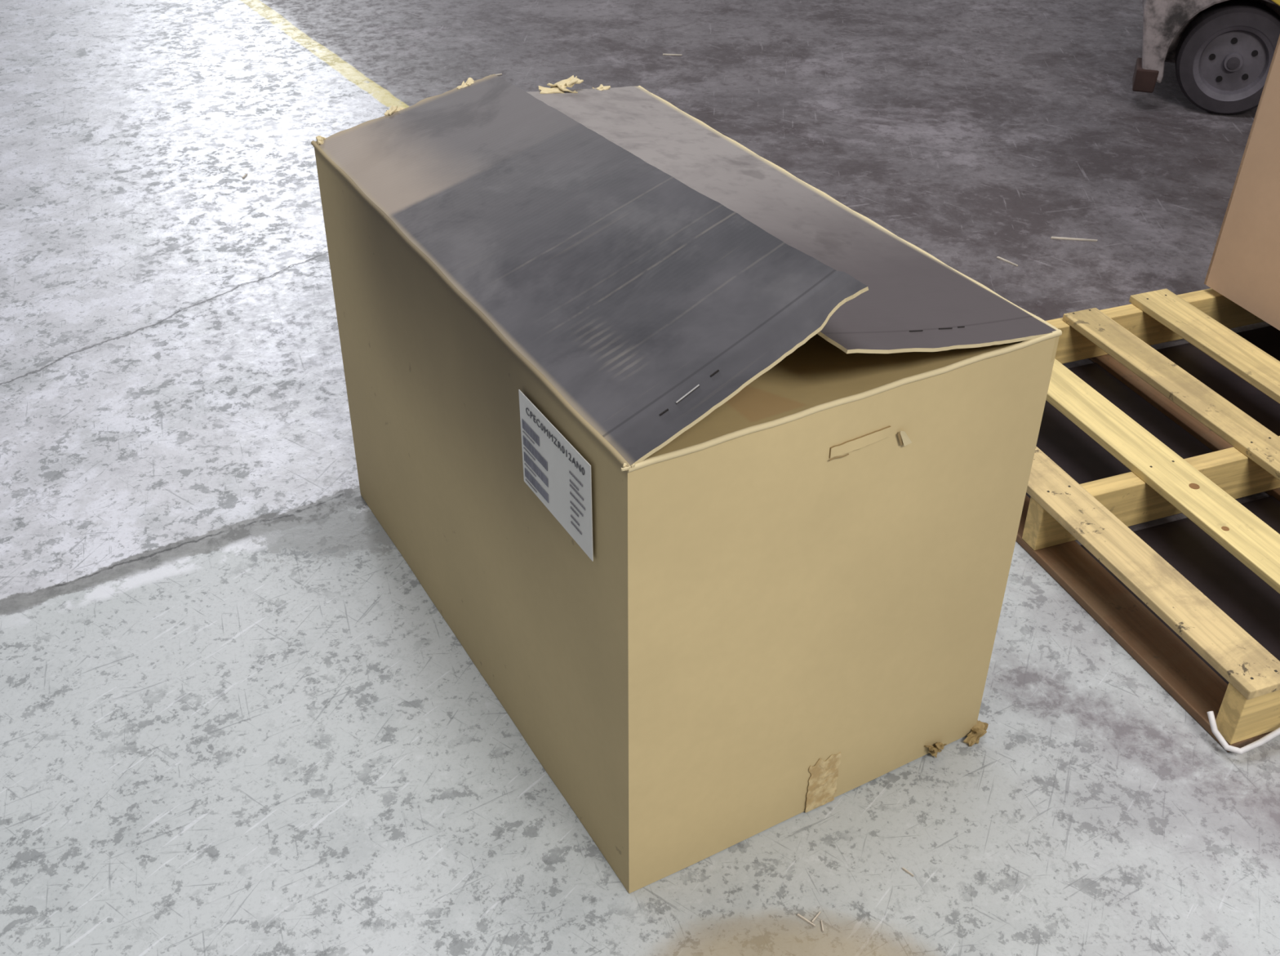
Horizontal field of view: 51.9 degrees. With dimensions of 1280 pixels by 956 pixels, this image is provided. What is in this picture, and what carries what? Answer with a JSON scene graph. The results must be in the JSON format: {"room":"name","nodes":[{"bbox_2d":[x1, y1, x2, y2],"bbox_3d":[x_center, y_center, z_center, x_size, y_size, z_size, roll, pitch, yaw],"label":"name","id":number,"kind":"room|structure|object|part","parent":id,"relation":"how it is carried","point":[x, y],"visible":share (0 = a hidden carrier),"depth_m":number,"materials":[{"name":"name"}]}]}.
{"room":"loading area","nodes":[
{"label":"loading area","id":0,"kind":"room"},
{"bbox_2d":[0,0,1279,955],"bbox_3d":[0.008,-2.692,6.657,28.000,0.001,30.000,0,35,0],"label":"floor","id":1,"kind":"structure","parent":0,"point":[236,718],"depth_m":2.61,"materials":[{"name":"concrete"}]},
{"bbox_2d":[311,74,1062,893],"bbox_3d":[-0.002,-0.143,2.210,0.691,0.904,1.192,-18,39,-24],"label":"cardboard box","id":2,"kind":"object","parent":1,"relation":"on","point":[713,475],"visible":1,"depth_m":1.84,"materials":[{"name":"cardboard"}]},
{"bbox_3d":[-0.295,0.009,2.119,0.013,0.757,1.149,-18,39,-24],"label":"panel","id":3,"kind":"part","parent":2,"relation":"part of","materials":[{"name":"brown cardboard"}]},
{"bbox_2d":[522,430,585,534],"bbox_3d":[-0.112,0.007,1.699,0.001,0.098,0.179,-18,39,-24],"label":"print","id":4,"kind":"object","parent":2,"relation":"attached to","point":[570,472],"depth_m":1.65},
{"bbox_3d":[0.272,0.206,1.844,0.661,0.751,0.011,-18,39,-24],"label":"panel","id":5,"kind":"part","parent":2,"relation":"part of","materials":[{"name":"brown cardboard"}]},
{"bbox_3d":[0.277,-0.170,2.384,0.014,0.751,1.146,-18,39,-24],"label":"panel","id":6,"kind":"part","parent":2,"relation":"part of","materials":[{"name":"brown cardboard"}]},
{"bbox_2d":[1016,288,1279,754],"bbox_3d":[1.344,-0.046,2.745,1.295,0.140,1.223,-12,37,-17],"label":"wooden pallet","id":7,"kind":"object","parent":1,"relation":"on","point":[1138,433],"visible":0.67,"depth_m":2.59,"materials":[{"name":"brown wood"}]},
{"bbox_2d":[1204,35,1279,330],"bbox_3d":[1.787,-0.662,2.663,0.477,0.966,0.976,-12,37,-17],"label":"cardboard box","id":8,"kind":"object","parent":7,"relation":"on","point":[1244,268],"visible":1,"depth_m":3.06,"materials":[{"name":"brown cardboard"}]},
{"bbox_2d":[1132,0,1279,115],"bbox_3d":[3.342,-2.266,4.051,3.080,2.300,1.060,10,36,14],"label":"forklift","id":9,"kind":"object","parent":1,"relation":"on","point":[1222,51],"visible":0.96,"depth_m":4.53,"materials":[{"name":"metal"}]},
{"bbox_3d":[2.196,-1.588,4.296,0.449,0.339,0.015,10,36,14],"label":"yellow trim","id":10,"kind":"part","parent":9,"relation":"part of","materials":[{"name":"yellow metal"}]}
]}

